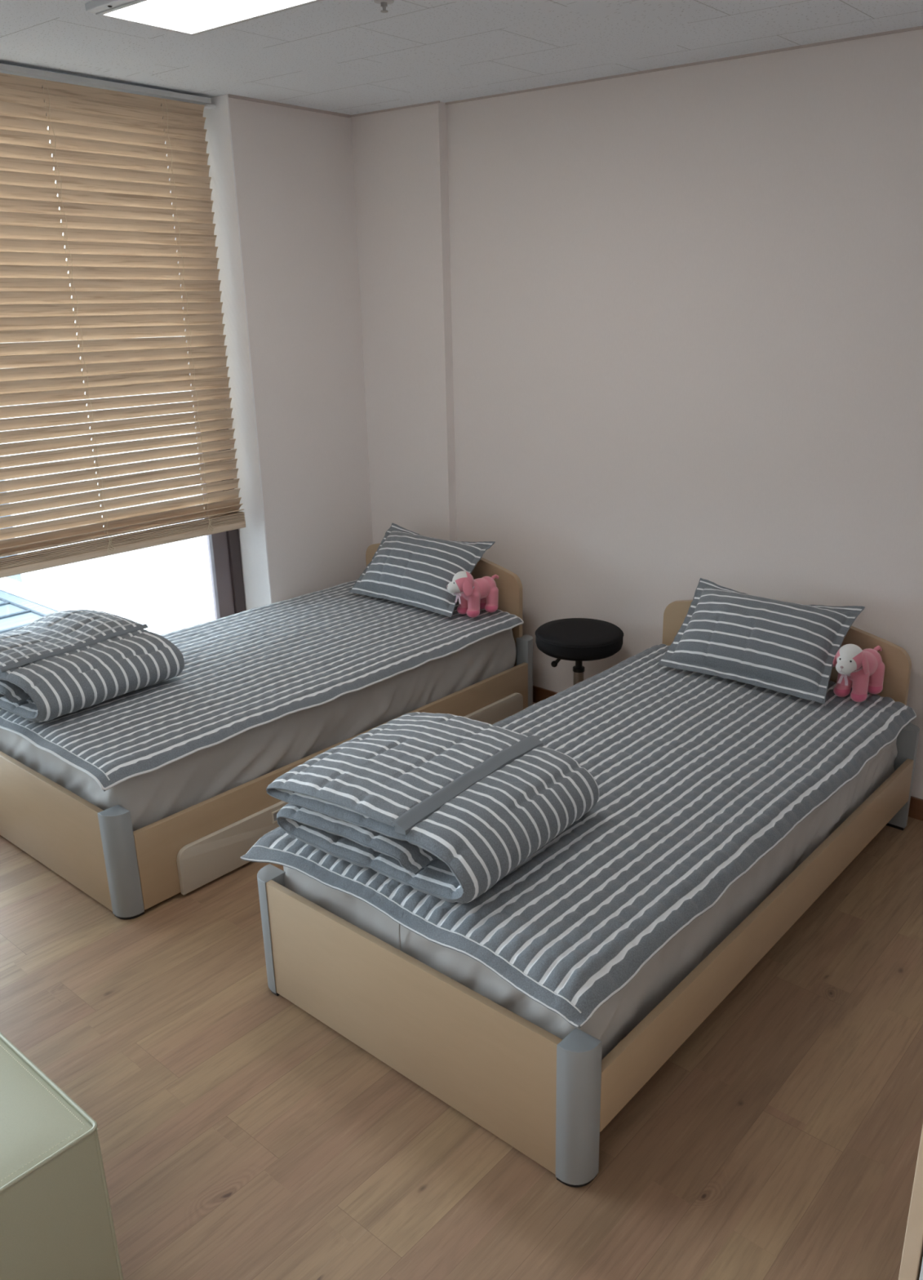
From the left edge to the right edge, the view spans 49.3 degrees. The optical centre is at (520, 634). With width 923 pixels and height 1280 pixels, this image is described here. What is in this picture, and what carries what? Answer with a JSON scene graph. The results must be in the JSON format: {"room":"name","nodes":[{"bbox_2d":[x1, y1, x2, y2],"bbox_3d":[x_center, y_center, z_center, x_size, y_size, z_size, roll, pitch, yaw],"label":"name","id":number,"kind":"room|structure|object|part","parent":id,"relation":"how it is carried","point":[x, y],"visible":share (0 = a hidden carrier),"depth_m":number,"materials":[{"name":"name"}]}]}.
{"room":"school infirmary","nodes":[
{"label":"school infirmary","id":0,"kind":"room"},
{"bbox_2d":[221,97,373,610],"bbox_3d":[-1.037,-1.030,4.668,0.296,2.528,0.688,14,24,37],"label":"wall","id":1,"kind":"structure","parent":0,"point":[294,167],"depth_m":4.45,"materials":[{"name":"paint"}]},
{"bbox_2d":[44,99,246,619],"bbox_3d":[-2.591,-0.522,2.954,0.075,2.380,4.036,14,24,37],"label":"window","id":2,"kind":"structure","parent":1,"relation":"in","point":[224,548],"depth_m":4.61,"materials":[{"name":"grey"}]},
{"bbox_2d":[0,63,245,577],"bbox_3d":[-1.765,-1.086,3.601,0.064,1.711,1.751,14,24,37],"label":"window blind","id":3,"kind":"object","parent":2,"relation":"attached to","point":[109,161],"visible":1,"depth_m":3.81,"materials":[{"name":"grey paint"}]},
{"bbox_3d":[-1.648,-1.124,3.739,0.062,1.674,0.034,14,24,37],"label":"ladder cord","id":4,"kind":"part","parent":3,"relation":"part of","materials":[{"name":"beige fabric"}]},
{"bbox_3d":[-1.778,-1.885,3.323,0.058,0.019,1.726,14,24,37],"label":"head rail","id":5,"kind":"part","parent":3,"relation":"part of","materials":[{"name":"grey paint"}]},
{"bbox_3d":[-1.778,-0.284,3.855,0.052,0.030,1.706,14,24,37],"label":"rail","id":6,"kind":"part","parent":3,"relation":"part of","materials":[{"name":"beige wood"}]},
{"bbox_3d":[-1.357,-1.240,4.078,0.062,1.674,0.034,14,24,37],"label":"ladder cord","id":7,"kind":"part","parent":3,"relation":"part of","materials":[{"name":"beige fabric"}]},
{"bbox_2d":[203,94,271,609],"bbox_3d":[-1.211,-0.993,4.361,0.188,2.397,0.006,14,24,37],"label":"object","id":8,"kind":"structure","parent":1,"relation":"attached to","point":[217,125],"depth_m":4.27,"materials":[{"name":"white paint"}]},
{"bbox_2d":[228,94,351,117],"bbox_3d":[-0.940,-2.185,4.152,0.010,0.010,0.628,14,24,37],"label":"trim","id":9,"kind":"structure","parent":1,"relation":"attached to","point":[233,96],"depth_m":4.13,"materials":[{"name":"beige"}]},
{"bbox_2d":[351,102,457,544],"bbox_3d":[-0.516,-1.028,4.657,0.526,2.528,0.048,14,24,37],"label":"wall","id":10,"kind":"structure","parent":0,"point":[400,157],"depth_m":4.49,"materials":[{"name":"paint"}]},
{"bbox_2d":[351,101,439,117],"bbox_3d":[-0.534,-2.214,4.230,0.536,0.007,0.007,14,24,37],"label":"trim","id":11,"kind":"structure","parent":10,"relation":"attached to","point":[434,102],"depth_m":4.22,"materials":[{"name":"beige"}]},
{"bbox_2d":[0,702,922,1279],"bbox_3d":[-0.553,1.347,1.737,5.500,0.100,5.978,14,24,37],"label":"floor","id":12,"kind":"structure","parent":0,"point":[242,1135],"depth_m":2.29,"materials":[{"name":"laminate"}]},
{"bbox_2d":[0,1032,123,1279],"bbox_3d":[-1.427,1.047,1.773,1.109,0.452,0.909,14,24,37],"label":"cabinet","id":13,"kind":"object","parent":12,"relation":"on","point":[56,1222],"visible":1,"depth_m":1.70,"materials":[{"name":"beige"}]},
{"bbox_3d":[-1.428,0.838,1.702,1.102,0.010,0.902,14,24,37],"label":"panel","id":14,"kind":"part","parent":13,"relation":"part of","materials":[{"name":"white plastic"}]},
{"bbox_2d":[0,542,533,919],"bbox_3d":[-0.961,0.172,3.941,1.094,0.716,2.000,14,24,37],"label":"bed","id":15,"kind":"object","parent":12,"relation":"on","point":[99,851],"visible":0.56,"depth_m":3.19,"materials":[{"name":"brown wood"}]},
{"bbox_3d":[-1.592,0.585,3.278,0.944,0.340,0.020,14,24,37],"label":"footboard","id":16,"kind":"part","parent":15,"relation":"part of","materials":[{"name":"brown wood"}]},
{"bbox_3d":[-1.188,0.680,2.993,0.065,0.343,0.066,14,24,37],"label":"corner post","id":17,"kind":"part","parent":15,"relation":"part of","materials":[{"name":"grey plastic"}]},
{"bbox_3d":[-0.792,0.632,3.419,0.018,0.154,0.836,14,24,37],"label":"drawer","id":18,"kind":"part","parent":15,"relation":"part of","materials":[{"name":"beige wood"}]},
{"bbox_2d":[0,628,516,831],"bbox_3d":[-0.979,0.200,3.949,1.037,0.286,1.922,14,24,37],"label":"mattress","id":19,"kind":"object","parent":15,"relation":"on","point":[150,797],"visible":0.26,"depth_m":3.38,"materials":[{"name":"grey fabric"}]},
{"bbox_2d":[0,579,524,791],"bbox_3d":[-0.982,0.077,3.872,1.040,0.062,1.928,14,24,37],"label":"pad","id":20,"kind":"object","parent":19,"relation":"on","point":[244,671],"visible":0.74,"depth_m":3.63,"materials":[{"name":"grey fabric"}]},
{"bbox_2d":[0,608,184,722],"bbox_3d":[-1.586,0.080,3.478,0.650,0.197,0.553,12,22,33],"label":"duvet","id":21,"kind":"object","parent":20,"relation":"on","point":[56,664],"visible":1,"depth_m":3.34,"materials":[{"name":"grey fabric"}]},
{"bbox_2d":[348,523,495,617],"bbox_3d":[-0.441,-0.297,4.428,0.621,0.268,0.298,14,23,36],"label":"pillow","id":22,"kind":"object","parent":20,"relation":"on","point":[407,567],"visible":0.97,"depth_m":4.33,"materials":[{"name":"grey fabric"}]},
{"bbox_2d":[446,571,498,617],"bbox_3d":[-0.189,-0.184,4.230,0.259,0.198,0.124,-17,25,-40],"label":"plush dog","id":23,"kind":"object","parent":20,"relation":"on","point":[475,595],"visible":1,"depth_m":4.19},
{"bbox_3d":[-0.781,0.593,3.402,0.004,0.039,0.144,14,24,37],"label":"handle frame","id":24,"kind":"part","parent":15,"relation":"part of","materials":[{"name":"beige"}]},
{"bbox_3d":[-0.561,0.477,3.702,0.022,0.260,1.867,14,24,37],"label":"rail","id":25,"kind":"part","parent":15,"relation":"part of","materials":[{"name":"brown wood"}]},
{"bbox_3d":[-0.366,-0.117,4.634,0.956,0.616,0.024,14,24,37],"label":"headboard","id":26,"kind":"part","parent":15,"relation":"part of","materials":[{"name":"brown wood"}]},
{"bbox_3d":[-0.257,0.419,4.043,0.018,0.154,0.836,14,24,37],"label":"drawer","id":27,"kind":"part","parent":15,"relation":"part of","materials":[{"name":"beige wood"}]},
{"bbox_3d":[0.031,0.184,4.410,0.065,0.365,0.066,14,24,37],"label":"corner post","id":28,"kind":"part","parent":15,"relation":"part of","materials":[{"name":"grey"}]},
{"bbox_2d":[535,617,623,685],"bbox_3d":[0.237,0.213,4.135,0.422,0.505,0.401,14,24,37],"label":"stool","id":29,"kind":"object","parent":12,"relation":"on","point":[579,640],"visible":0.64,"depth_m":3.97,"materials":[{"name":"black leather"}]},
{"bbox_3d":[0.150,0.106,4.097,0.047,0.052,0.026,-3,19,-9],"label":"lever knob","id":30,"kind":"part","parent":29,"relation":"part of","materials":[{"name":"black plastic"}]},
{"bbox_3d":[0.240,0.016,4.054,0.352,0.080,0.352,14,24,37],"label":"seat","id":31,"kind":"part","parent":29,"relation":"part of","materials":[{"name":"black leather"}]},
{"bbox_2d":[257,600,919,1186],"bbox_3d":[0.340,0.474,3.032,1.072,0.716,2.000,14,24,37],"label":"bed","id":32,"kind":"object","parent":12,"relation":"on","point":[551,1098],"visible":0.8,"depth_m":2.34,"materials":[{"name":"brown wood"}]},
{"bbox_3d":[-0.659,0.784,2.679,0.065,0.343,0.066,14,24,37],"label":"corner post","id":33,"kind":"part","parent":32,"relation":"part of","materials":[{"name":"grey plastic"}]},
{"bbox_3d":[-0.283,0.889,2.363,0.944,0.340,0.020,14,24,37],"label":"footboard","id":34,"kind":"part","parent":32,"relation":"part of","materials":[{"name":"brown wood"}]},
{"bbox_3d":[0.121,0.985,2.078,0.065,0.343,0.066,14,24,37],"label":"corner post","id":35,"kind":"part","parent":32,"relation":"part of","materials":[{"name":"grey"}]},
{"bbox_2d":[283,737,897,1059],"bbox_3d":[0.330,0.505,3.034,1.028,0.286,1.900,14,24,37],"label":"mattress","id":36,"kind":"object","parent":32,"relation":"on","point":[620,1015],"visible":0.2,"depth_m":2.42,"materials":[{"name":"grey fabric"}]},
{"bbox_2d":[240,644,916,1028],"bbox_3d":[0.310,0.391,2.927,1.050,0.080,1.952,14,24,37],"label":"pad","id":37,"kind":"object","parent":36,"relation":"on","point":[699,777],"visible":0.74,"depth_m":2.57,"materials":[{"name":"grey fabric"}]},
{"bbox_2d":[266,711,599,903],"bbox_3d":[-0.208,0.395,2.526,0.648,0.187,0.566,12,22,33],"label":"duvet","id":38,"kind":"object","parent":37,"relation":"on","point":[445,806],"visible":1,"depth_m":2.38,"materials":[{"name":"grey fabric"}]},
{"bbox_2d":[657,577,865,704],"bbox_3d":[0.832,0.006,3.510,0.622,0.258,0.309,13,23,35],"label":"pillow","id":39,"kind":"object","parent":37,"relation":"on","point":[790,648],"visible":1,"depth_m":3.42,"materials":[{"name":"grey fabric"}]},
{"bbox_2d":[832,644,885,702],"bbox_3d":[1.126,0.112,3.341,0.265,0.198,0.119,-17,25,-40],"label":"plush dog","id":40,"kind":"object","parent":37,"relation":"on","point":[860,669],"visible":1,"depth_m":3.30},
{"bbox_3d":[0.748,0.733,2.771,0.022,0.156,1.867,14,24,37],"label":"rail","id":41,"kind":"part","parent":32,"relation":"part of","materials":[{"name":"brown wood"}]},
{"bbox_3d":[0.943,0.187,3.719,0.956,0.616,0.024,14,24,37],"label":"headboard","id":42,"kind":"part","parent":32,"relation":"part of","materials":[{"name":"brown wood"}]},
{"bbox_3d":[1.340,0.489,3.495,0.065,0.365,0.066,14,24,37],"label":"corner post","id":43,"kind":"part","parent":32,"relation":"part of","materials":[{"name":"grey plastic"}]},
{"bbox_2d":[898,1124,922,1279],"bbox_3d":[0.768,0.857,1.113,0.597,1.218,0.427,14,24,37],"label":"cabinet","id":44,"kind":"object","parent":12,"relation":"on","point":[912,1261],"visible":1,"depth_m":1.08,"materials":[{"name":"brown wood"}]},
{"bbox_3d":[0.547,0.854,1.059,0.276,1.134,0.016,14,24,37],"label":"door","id":45,"kind":"part","parent":44,"relation":"part of","materials":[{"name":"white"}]},
{"bbox_2d":[0,0,922,115],"bbox_3d":[-0.563,-1.152,0.892,5.500,0.120,5.978,14,24,37],"label":"ceiling","id":46,"kind":"structure","parent":0,"point":[349,57],"depth_m":3.13,"materials":[{"name":"white paint"}]},
{"bbox_2d":[84,0,324,35],"bbox_3d":[-0.599,-1.608,2.464,1.248,0.023,0.332,14,24,37],"label":"recessed light","id":47,"kind":"object","parent":46,"relation":"in","point":[189,17],"visible":1,"depth_m":2.70,"materials":[{"name":"white plastic"}]},
{"bbox_2d":[373,0,394,13],"bbox_3d":[-0.362,-1.678,2.678,0.056,0.029,0.056,14,24,37],"label":"sprinkler","id":48,"kind":"object","parent":46,"relation":"attached to","point":[384,3],"visible":1,"depth_m":2.67,"materials":[{"name":"grey paint"}]},
{"bbox_3d":[-0.362,-1.688,2.675,0.056,0.008,0.056,14,24,37],"label":"ceiling plate","id":49,"kind":"part","parent":48,"relation":"part of","materials":[{"name":"grey paint"}]},
{"bbox_2d":[446,29,922,799],"bbox_3d":[1.263,-0.623,3.439,5.500,2.528,0.200,14,24,37],"label":"wall","id":50,"kind":"structure","parent":0,"point":[686,303],"depth_m":3.67,"materials":[{"name":"paint"}]},
{"bbox_2d":[445,26,922,105],"bbox_3d":[1.434,-1.729,2.773,4.478,0.007,0.007,14,24,37],"label":"trim","id":51,"kind":"structure","parent":50,"relation":"attached to","point":[920,27],"depth_m":3.40,"materials":[{"name":"beige"}]},
{"bbox_2d":[533,685,922,820],"bbox_3d":[1.442,0.625,3.567,4.478,0.079,0.012,14,24,37],"label":"baseboard","id":52,"kind":"structure","parent":50,"relation":"attached to","point":[916,807],"depth_m":3.60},
{"label":"outside","id":53,"kind":"structure","parent":0,"visible":0},
{"bbox_2d":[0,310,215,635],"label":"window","id":54,"kind":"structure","parent":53,"point":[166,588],"depth_m":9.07,"materials":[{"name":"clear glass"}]},
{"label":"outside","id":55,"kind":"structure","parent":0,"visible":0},
{"bbox_2d":[0,589,57,633],"bbox_3d":[-9.152,0.841,7.128,13.600,0.168,10.512,14,24,37],"label":"flat roof","id":56,"kind":"structure","parent":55,"point":[15,611],"depth_m":10.02,"materials":[{"name":"grey"}]}
]}

